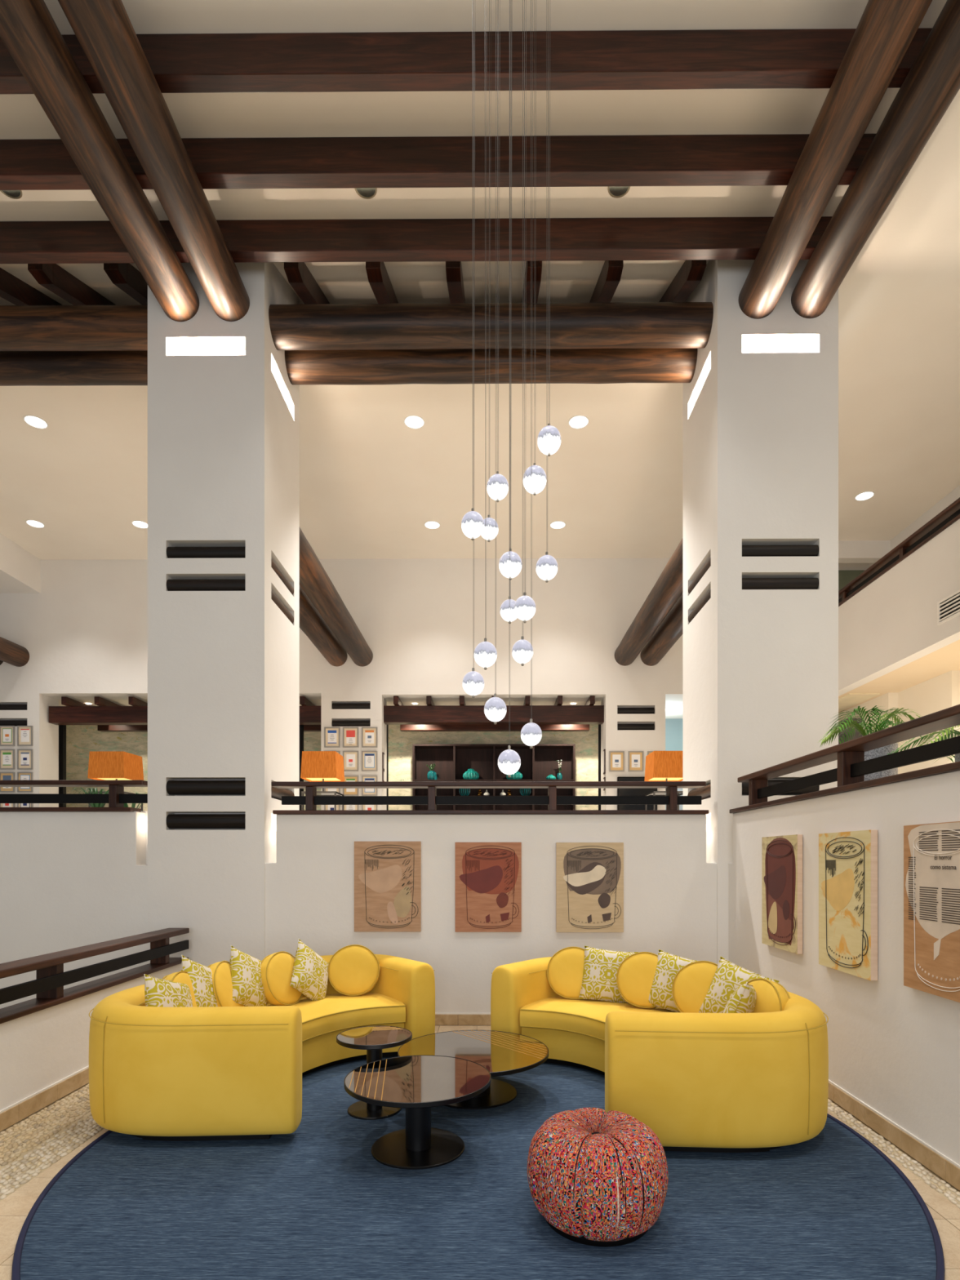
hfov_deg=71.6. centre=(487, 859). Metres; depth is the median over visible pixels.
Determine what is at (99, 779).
diffuser
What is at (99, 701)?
rafter
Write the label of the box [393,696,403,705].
rafter
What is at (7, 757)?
framed certificate
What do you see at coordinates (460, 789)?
globe ornament
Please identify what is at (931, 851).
painting
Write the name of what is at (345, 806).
framed certificate
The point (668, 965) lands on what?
patterned cushion
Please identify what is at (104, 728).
beam
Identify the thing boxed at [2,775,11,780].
print
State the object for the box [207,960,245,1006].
round cushion
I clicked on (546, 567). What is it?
glass pendant
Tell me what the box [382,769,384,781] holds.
frame
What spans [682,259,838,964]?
pillar
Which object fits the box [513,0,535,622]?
glass pendant
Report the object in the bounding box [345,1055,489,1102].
tabletop
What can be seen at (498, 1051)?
tabletop
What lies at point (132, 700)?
rafter
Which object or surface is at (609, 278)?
rafter
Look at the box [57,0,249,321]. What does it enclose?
log beam
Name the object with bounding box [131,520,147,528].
recessed light
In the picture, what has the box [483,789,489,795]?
vase
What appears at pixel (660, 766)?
table lamp
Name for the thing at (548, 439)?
glass pendant
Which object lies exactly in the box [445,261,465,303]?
rafter
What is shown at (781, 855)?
painting
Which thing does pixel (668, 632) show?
log beam
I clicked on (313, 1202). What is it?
round rug
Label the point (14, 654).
log beam
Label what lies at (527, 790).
bowl
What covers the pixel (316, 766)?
table lamp
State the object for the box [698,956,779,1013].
patterned cushion
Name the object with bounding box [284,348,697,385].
log beam
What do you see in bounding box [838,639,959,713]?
ceiling
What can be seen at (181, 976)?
round cushion
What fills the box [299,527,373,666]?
log beam
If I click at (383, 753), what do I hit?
frame
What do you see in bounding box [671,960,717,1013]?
round cushion
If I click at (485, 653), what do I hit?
glass pendant
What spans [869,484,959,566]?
wall
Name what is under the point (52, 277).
rafter
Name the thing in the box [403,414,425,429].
recessed light
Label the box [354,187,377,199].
recessed light
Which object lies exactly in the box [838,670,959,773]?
wall
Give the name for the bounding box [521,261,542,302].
rafter
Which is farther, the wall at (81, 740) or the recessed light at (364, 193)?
the wall at (81, 740)
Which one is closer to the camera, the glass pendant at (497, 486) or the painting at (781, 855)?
the glass pendant at (497, 486)
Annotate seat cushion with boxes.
[266,991,405,1040]
[519,995,675,1039]
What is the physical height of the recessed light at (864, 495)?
0.006 m
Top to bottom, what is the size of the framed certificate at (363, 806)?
0.374 m
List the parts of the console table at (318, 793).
leg, frame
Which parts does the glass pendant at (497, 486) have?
globe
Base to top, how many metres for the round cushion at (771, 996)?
0.436 m
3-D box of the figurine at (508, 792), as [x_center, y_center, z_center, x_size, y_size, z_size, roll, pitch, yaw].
[0.460,-1.429,14.297,0.100,0.160,0.100,0,0,0]
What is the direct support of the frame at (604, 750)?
attached to the wall at (422, 621)
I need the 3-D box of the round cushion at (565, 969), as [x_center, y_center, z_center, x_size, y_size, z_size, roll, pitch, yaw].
[0.705,0.938,5.476,0.430,0.436,0.217,0,0,11]
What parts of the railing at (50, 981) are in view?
post, sill, rail, handrail, post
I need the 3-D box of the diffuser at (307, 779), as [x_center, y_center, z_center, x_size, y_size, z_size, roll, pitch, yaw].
[-2.163,-1.062,8.748,0.422,0.004,0.450,0,0,0]
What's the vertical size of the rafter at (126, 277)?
1.064 m
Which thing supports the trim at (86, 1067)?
attached to the wall at (38, 1050)
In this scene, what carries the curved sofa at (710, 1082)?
on the round rug
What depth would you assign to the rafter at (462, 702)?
12.38 m
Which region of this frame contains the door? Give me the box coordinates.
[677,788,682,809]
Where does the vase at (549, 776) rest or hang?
on the bookcase
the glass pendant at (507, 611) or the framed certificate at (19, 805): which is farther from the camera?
the framed certificate at (19, 805)
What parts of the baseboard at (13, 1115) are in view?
skirting stone, skirting stone, skirting stone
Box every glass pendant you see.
[461,154,484,540]
[462,192,484,697]
[474,267,497,670]
[480,0,498,542]
[484,0,506,724]
[486,0,508,502]
[497,0,520,777]
[498,0,521,580]
[499,0,517,623]
[511,0,533,666]
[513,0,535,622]
[520,0,542,748]
[522,168,546,495]
[535,164,557,582]
[537,176,560,456]
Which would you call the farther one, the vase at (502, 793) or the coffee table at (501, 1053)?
the vase at (502, 793)
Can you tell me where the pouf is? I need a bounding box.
[527,1107,668,1246]
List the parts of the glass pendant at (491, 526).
globe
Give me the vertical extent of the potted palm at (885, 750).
1.311 m
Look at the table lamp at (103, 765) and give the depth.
8.54 m
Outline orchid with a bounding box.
[555,760,562,770]
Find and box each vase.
[426,770,435,779]
[462,768,479,779]
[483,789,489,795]
[499,789,506,795]
[506,771,522,779]
[546,774,555,779]
[556,772,562,779]
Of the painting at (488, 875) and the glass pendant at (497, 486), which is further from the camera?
the painting at (488, 875)
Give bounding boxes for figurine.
[477,789,481,795]
[506,789,511,795]
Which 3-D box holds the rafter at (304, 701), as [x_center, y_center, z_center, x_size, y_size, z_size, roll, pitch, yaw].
[-3.455,-2.967,13.461,0.090,0.145,2.120,0,0,0]
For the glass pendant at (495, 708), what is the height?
4.986 m
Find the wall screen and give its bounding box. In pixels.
[617,776,657,809]
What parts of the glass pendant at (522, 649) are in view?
globe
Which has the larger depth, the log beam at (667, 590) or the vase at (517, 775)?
the vase at (517, 775)
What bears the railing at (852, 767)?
on the wall at (894, 1046)
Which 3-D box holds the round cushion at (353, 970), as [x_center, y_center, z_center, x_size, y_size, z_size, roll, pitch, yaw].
[-1.125,0.938,5.607,0.430,0.436,0.217,0,0,-5]
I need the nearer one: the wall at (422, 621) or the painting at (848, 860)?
the painting at (848, 860)
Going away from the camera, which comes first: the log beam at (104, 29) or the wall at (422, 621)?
the log beam at (104, 29)
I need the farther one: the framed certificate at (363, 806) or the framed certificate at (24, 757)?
the framed certificate at (24, 757)
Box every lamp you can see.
[87,751,143,780]
[271,823,276,829]
[300,751,344,791]
[644,751,682,791]
[706,822,711,829]
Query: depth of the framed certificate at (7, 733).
12.34 m
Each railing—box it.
[0,780,147,812]
[0,928,189,1023]
[271,781,708,814]
[729,704,959,813]
[838,497,959,606]
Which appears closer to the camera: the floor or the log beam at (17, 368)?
the floor
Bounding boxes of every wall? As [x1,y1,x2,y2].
[0,558,869,809]
[0,811,716,1026]
[0,963,181,1132]
[66,724,598,810]
[141,810,147,865]
[665,718,682,809]
[728,770,959,1164]
[838,519,959,696]
[838,569,865,591]
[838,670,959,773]
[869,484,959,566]
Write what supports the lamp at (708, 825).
attached to the pillar at (760, 402)
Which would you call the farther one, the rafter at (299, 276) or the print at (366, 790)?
the print at (366, 790)
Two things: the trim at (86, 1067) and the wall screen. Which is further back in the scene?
the wall screen
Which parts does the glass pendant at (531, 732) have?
globe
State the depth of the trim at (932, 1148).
3.70 m
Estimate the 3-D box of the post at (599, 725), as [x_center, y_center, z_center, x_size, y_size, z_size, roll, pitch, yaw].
[2.182,-1.370,12.937,0.056,3.040,0.100,0,0,0]
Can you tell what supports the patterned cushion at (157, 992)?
on the curved sofa at (163, 1073)
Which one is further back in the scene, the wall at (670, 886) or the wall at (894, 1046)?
the wall at (670, 886)
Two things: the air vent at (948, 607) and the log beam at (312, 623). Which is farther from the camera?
the log beam at (312, 623)
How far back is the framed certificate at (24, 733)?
12.34 m
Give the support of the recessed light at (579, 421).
in the ceiling at (371, 482)
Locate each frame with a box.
[382,752,384,770]
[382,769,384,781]
[603,749,605,774]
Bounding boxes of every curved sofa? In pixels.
[88,954,435,1141]
[490,956,828,1152]
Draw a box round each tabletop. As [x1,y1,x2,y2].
[337,1026,411,1044]
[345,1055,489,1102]
[398,1030,547,1072]
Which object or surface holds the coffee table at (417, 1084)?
on the round rug
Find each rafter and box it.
[0,267,62,305]
[27,263,115,305]
[61,696,89,706]
[94,696,120,706]
[103,262,147,305]
[128,696,147,706]
[284,262,329,304]
[299,696,315,706]
[365,262,398,303]
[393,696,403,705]
[426,696,434,705]
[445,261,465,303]
[459,696,465,705]
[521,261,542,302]
[523,695,529,705]
[554,695,562,705]
[584,695,595,705]
[589,260,623,302]
[658,260,706,302]
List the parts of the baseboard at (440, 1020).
skirting stone, skirting stone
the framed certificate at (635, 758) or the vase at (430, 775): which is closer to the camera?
the framed certificate at (635, 758)
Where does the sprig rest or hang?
in the vase at (430, 775)
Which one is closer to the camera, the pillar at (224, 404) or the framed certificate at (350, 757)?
the pillar at (224, 404)
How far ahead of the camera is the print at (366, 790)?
12.30 m
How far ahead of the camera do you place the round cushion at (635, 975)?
5.09 m
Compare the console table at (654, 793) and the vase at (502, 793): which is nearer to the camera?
the console table at (654, 793)
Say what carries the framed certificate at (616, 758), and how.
attached to the wall at (422, 621)
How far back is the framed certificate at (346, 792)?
12.30 m
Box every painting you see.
[354,841,421,931]
[455,842,521,932]
[555,842,623,932]
[761,834,802,954]
[818,830,877,980]
[903,821,959,1002]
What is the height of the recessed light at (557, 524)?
0.006 m
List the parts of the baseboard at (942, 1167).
skirting stone, skirting stone, skirting stone, skirting stone, skirting stone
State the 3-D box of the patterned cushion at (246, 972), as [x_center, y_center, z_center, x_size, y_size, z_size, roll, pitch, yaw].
[-1.799,0.914,5.011,0.202,0.556,0.577,0,0,15]
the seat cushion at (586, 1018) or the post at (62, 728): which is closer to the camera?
the seat cushion at (586, 1018)
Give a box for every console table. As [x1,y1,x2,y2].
[88,791,142,810]
[301,791,343,809]
[644,791,682,809]
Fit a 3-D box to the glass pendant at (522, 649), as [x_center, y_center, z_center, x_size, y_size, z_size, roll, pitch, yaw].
[0.215,-3.514,4.119,0.133,4.632,0.133,0,0,0]
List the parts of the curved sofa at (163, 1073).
seat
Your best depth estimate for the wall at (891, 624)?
8.15 m
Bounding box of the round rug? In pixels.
[11,1056,944,1279]
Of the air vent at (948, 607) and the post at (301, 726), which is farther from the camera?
the post at (301, 726)
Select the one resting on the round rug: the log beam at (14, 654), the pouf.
the pouf
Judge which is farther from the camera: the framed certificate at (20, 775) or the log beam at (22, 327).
the framed certificate at (20, 775)
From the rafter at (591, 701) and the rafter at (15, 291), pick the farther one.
the rafter at (591, 701)
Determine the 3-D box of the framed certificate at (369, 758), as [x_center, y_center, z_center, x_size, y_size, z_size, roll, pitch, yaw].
[-2.184,-1.815,12.298,0.289,0.374,0.028,0,0,0]
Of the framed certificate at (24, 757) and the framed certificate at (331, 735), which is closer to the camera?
the framed certificate at (331, 735)
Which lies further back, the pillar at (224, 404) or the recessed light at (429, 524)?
the recessed light at (429, 524)
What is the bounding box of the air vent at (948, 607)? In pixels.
[937,589,959,625]
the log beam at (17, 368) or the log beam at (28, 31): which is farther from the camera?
the log beam at (17, 368)
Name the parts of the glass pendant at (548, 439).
globe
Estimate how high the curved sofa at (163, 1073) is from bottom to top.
0.753 m
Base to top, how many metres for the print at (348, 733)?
0.125 m
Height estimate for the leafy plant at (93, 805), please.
0.988 m
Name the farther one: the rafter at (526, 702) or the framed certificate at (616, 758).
the rafter at (526, 702)
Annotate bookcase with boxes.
[412,743,575,809]
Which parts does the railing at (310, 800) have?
post, post, handrail, sill, rail, post, post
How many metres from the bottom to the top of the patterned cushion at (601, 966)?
0.456 m
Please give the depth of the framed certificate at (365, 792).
12.30 m
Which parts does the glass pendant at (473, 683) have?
globe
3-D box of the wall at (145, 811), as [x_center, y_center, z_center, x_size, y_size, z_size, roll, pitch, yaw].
[-3.465,-0.023,6.651,0.468,0.916,0.060,0,0,0]
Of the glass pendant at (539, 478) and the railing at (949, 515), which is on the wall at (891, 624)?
the railing at (949, 515)
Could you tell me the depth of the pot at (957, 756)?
4.11 m
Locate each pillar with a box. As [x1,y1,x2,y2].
[147,262,299,966]
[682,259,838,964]
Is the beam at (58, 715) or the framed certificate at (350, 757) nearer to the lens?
the framed certificate at (350, 757)
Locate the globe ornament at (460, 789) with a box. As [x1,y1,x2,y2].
[458,788,470,795]
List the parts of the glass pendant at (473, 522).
globe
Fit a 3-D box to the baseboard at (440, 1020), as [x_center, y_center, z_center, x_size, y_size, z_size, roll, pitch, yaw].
[-0.076,1.548,6.414,4.742,0.105,0.014,0,0,0]
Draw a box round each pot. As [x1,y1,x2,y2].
[864,742,897,781]
[955,753,959,762]
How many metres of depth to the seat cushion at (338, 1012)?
5.21 m
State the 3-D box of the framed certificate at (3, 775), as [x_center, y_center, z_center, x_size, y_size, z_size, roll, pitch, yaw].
[-8.912,-1.429,12.339,0.278,0.374,0.028,0,0,0]
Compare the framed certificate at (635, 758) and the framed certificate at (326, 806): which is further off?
the framed certificate at (326, 806)
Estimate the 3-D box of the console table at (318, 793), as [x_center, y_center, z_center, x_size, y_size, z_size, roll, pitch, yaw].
[-2.163,-0.360,8.748,0.442,1.020,0.470,0,0,0]
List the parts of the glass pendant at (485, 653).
globe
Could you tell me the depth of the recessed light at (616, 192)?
5.81 m
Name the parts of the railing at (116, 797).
sill, rail, handrail, post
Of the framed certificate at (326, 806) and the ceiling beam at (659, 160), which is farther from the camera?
the framed certificate at (326, 806)
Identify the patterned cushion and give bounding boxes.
[143,973,192,1007]
[181,955,217,1007]
[229,945,266,1006]
[289,938,328,1000]
[578,945,638,1003]
[648,949,697,1012]
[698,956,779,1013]
[723,982,756,1013]
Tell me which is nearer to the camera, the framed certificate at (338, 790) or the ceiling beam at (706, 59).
the ceiling beam at (706, 59)
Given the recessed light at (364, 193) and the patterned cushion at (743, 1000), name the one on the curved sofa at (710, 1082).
the patterned cushion at (743, 1000)
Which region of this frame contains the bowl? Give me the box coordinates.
[520,788,531,795]
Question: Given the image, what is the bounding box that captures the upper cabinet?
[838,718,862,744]
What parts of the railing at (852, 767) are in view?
post, sill, handrail, post, rail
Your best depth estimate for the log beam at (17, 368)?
7.10 m
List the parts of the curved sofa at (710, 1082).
seat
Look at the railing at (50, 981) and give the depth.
4.69 m
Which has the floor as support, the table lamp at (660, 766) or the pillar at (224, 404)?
the pillar at (224, 404)
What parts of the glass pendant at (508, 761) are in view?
globe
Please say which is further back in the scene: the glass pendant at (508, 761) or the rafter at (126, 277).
the rafter at (126, 277)
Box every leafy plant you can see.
[70,787,108,807]
[124,792,142,808]
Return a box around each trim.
[0,1065,88,1113]
[435,1013,490,1014]
[828,1079,959,1168]
[838,540,890,563]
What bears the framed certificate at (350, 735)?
attached to the wall at (422, 621)
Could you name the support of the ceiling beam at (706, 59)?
attached to the ceiling at (371, 482)
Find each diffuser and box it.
[97,777,132,780]
[306,777,339,780]
[648,777,682,780]
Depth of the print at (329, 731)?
12.30 m
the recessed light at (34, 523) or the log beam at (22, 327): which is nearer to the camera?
the log beam at (22, 327)
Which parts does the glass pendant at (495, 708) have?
globe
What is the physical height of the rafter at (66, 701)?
0.145 m
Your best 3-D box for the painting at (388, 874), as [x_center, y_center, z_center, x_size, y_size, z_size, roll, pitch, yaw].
[-0.963,0.261,6.399,0.639,0.866,0.046,0,0,0]
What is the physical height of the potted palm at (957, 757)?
1.091 m
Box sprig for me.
[426,764,435,770]
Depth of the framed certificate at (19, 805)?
12.34 m
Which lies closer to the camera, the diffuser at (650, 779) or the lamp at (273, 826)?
the lamp at (273, 826)
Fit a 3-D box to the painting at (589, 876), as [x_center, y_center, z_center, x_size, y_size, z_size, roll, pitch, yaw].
[0.978,0.269,6.387,0.642,0.859,0.046,0,0,0]
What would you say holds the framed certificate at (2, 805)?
attached to the wall at (422, 621)
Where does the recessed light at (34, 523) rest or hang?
in the ceiling at (371, 482)
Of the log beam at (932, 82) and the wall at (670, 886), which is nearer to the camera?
the log beam at (932, 82)
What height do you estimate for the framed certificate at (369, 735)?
0.374 m
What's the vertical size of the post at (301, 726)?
3.040 m
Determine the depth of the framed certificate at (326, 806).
12.30 m
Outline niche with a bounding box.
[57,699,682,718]
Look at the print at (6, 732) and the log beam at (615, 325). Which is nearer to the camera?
the log beam at (615, 325)
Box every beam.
[0,0,199,321]
[0,27,932,93]
[0,133,875,190]
[0,216,832,263]
[0,305,147,351]
[0,351,147,386]
[0,636,29,666]
[48,706,320,724]
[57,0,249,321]
[97,724,320,732]
[268,302,713,350]
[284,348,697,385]
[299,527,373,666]
[299,585,347,666]
[383,705,604,724]
[400,724,589,731]
[614,538,682,666]
[640,594,682,666]
[738,0,932,319]
[791,0,959,318]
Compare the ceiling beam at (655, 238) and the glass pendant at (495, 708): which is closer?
the glass pendant at (495, 708)
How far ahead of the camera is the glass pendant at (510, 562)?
4.13 m
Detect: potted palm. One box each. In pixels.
[818,705,924,781]
[888,724,959,762]
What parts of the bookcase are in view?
panel, panel, shelf, panel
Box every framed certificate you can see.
[0,725,15,746]
[0,749,15,769]
[0,772,15,792]
[0,803,15,807]
[17,725,33,746]
[17,749,33,769]
[17,772,33,792]
[17,803,33,807]
[324,727,340,747]
[324,788,340,793]
[324,804,340,809]
[342,727,358,747]
[342,751,358,771]
[342,775,358,795]
[343,804,358,809]
[361,727,377,747]
[361,751,377,771]
[361,775,377,795]
[361,804,377,809]
[608,751,624,771]
[627,751,643,771]
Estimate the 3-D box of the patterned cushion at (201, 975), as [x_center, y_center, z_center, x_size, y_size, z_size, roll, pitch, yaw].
[-1.972,0.919,4.592,0.220,0.550,0.546,0,0,18]
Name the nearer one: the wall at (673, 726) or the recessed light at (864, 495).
the recessed light at (864, 495)
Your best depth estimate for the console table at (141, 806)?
8.57 m
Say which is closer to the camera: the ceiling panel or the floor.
the floor
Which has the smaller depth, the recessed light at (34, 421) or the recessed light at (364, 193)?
the recessed light at (364, 193)
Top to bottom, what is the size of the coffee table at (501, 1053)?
0.300 m
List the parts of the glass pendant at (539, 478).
globe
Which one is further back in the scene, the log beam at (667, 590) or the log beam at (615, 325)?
the log beam at (667, 590)
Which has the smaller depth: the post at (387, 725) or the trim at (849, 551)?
the trim at (849, 551)
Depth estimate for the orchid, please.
14.27 m
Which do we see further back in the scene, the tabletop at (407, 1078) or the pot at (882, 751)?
the pot at (882, 751)
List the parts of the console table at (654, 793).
leg, frame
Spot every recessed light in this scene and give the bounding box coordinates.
[0,190,22,199]
[22,414,48,429]
[25,519,44,528]
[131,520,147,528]
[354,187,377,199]
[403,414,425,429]
[424,520,439,528]
[549,520,565,528]
[568,414,589,429]
[607,186,630,198]
[854,491,875,501]
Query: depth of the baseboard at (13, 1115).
4.27 m
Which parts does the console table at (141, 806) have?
frame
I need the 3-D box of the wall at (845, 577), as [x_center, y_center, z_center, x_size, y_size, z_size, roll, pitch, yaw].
[6.145,-3.967,12.228,1.740,2.665,0.050,0,0,0]
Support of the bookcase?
on the floor
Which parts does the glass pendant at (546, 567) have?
globe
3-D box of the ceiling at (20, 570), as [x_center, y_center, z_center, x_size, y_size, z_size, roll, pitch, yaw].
[-11.132,-5.250,9.568,5.620,0.620,5.600,0,0,0]
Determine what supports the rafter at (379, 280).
attached to the ceiling at (371, 482)
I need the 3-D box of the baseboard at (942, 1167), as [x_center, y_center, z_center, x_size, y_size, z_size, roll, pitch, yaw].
[2.286,1.548,3.769,0.014,0.105,5.235,0,0,0]
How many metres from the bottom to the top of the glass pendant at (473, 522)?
3.935 m
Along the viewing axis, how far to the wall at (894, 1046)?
3.94 m
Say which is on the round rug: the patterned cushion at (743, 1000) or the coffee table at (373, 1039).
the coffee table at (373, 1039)
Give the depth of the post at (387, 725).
12.95 m
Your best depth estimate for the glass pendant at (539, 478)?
4.15 m
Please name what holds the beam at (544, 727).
attached to the wall
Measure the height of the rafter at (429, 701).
0.145 m
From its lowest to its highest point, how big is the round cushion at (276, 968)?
0.436 m
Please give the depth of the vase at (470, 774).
14.19 m
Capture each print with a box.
[2,728,12,742]
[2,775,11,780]
[328,730,336,733]
[346,730,355,737]
[364,777,374,792]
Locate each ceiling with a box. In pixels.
[0,0,959,559]
[0,533,39,593]
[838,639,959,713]
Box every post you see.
[58,724,66,807]
[299,724,303,809]
[386,724,388,809]
[598,724,600,809]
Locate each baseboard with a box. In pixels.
[0,1067,88,1131]
[435,1014,490,1025]
[827,1082,959,1191]
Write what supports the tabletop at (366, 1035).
on the coffee table at (373, 1039)
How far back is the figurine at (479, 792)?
14.27 m
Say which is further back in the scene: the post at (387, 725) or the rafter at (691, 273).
the post at (387, 725)
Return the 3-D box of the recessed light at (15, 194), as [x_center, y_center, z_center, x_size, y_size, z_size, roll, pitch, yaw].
[-4.165,-5.838,5.785,0.196,0.004,0.196,0,0,0]
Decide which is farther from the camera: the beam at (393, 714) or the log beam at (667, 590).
the beam at (393, 714)
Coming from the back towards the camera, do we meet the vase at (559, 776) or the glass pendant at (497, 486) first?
the vase at (559, 776)
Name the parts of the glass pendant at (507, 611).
globe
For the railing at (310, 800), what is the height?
0.312 m
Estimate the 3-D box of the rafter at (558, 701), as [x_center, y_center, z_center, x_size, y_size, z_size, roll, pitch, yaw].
[1.351,-2.967,13.432,0.090,0.145,2.120,0,0,0]
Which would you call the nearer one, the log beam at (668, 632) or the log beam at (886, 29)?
the log beam at (886, 29)
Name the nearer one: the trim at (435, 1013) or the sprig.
the trim at (435, 1013)
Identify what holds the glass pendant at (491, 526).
hanging from the ceiling canopy
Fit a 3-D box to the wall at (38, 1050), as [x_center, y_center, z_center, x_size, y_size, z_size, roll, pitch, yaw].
[-2.963,1.288,2.713,0.160,0.647,7.390,0,0,0]
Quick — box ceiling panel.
[838,693,879,711]
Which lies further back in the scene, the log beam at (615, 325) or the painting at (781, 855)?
the log beam at (615, 325)
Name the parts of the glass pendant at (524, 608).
globe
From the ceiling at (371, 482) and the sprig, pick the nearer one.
the ceiling at (371, 482)
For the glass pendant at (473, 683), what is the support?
hanging from the ceiling canopy
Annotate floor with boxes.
[0,1025,959,1279]
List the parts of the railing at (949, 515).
post, post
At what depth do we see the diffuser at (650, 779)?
8.80 m
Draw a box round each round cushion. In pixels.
[162,970,197,1007]
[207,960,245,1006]
[260,951,302,1005]
[328,944,380,995]
[546,946,584,999]
[616,951,657,1008]
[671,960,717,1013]
[747,977,790,1013]
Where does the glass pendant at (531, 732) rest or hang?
hanging from the ceiling canopy
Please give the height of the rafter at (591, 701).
0.145 m
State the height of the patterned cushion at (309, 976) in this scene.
0.584 m
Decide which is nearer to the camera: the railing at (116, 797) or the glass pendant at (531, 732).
the glass pendant at (531, 732)
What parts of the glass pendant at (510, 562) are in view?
globe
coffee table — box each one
[336,1025,412,1119]
[343,1054,490,1169]
[397,1030,548,1109]

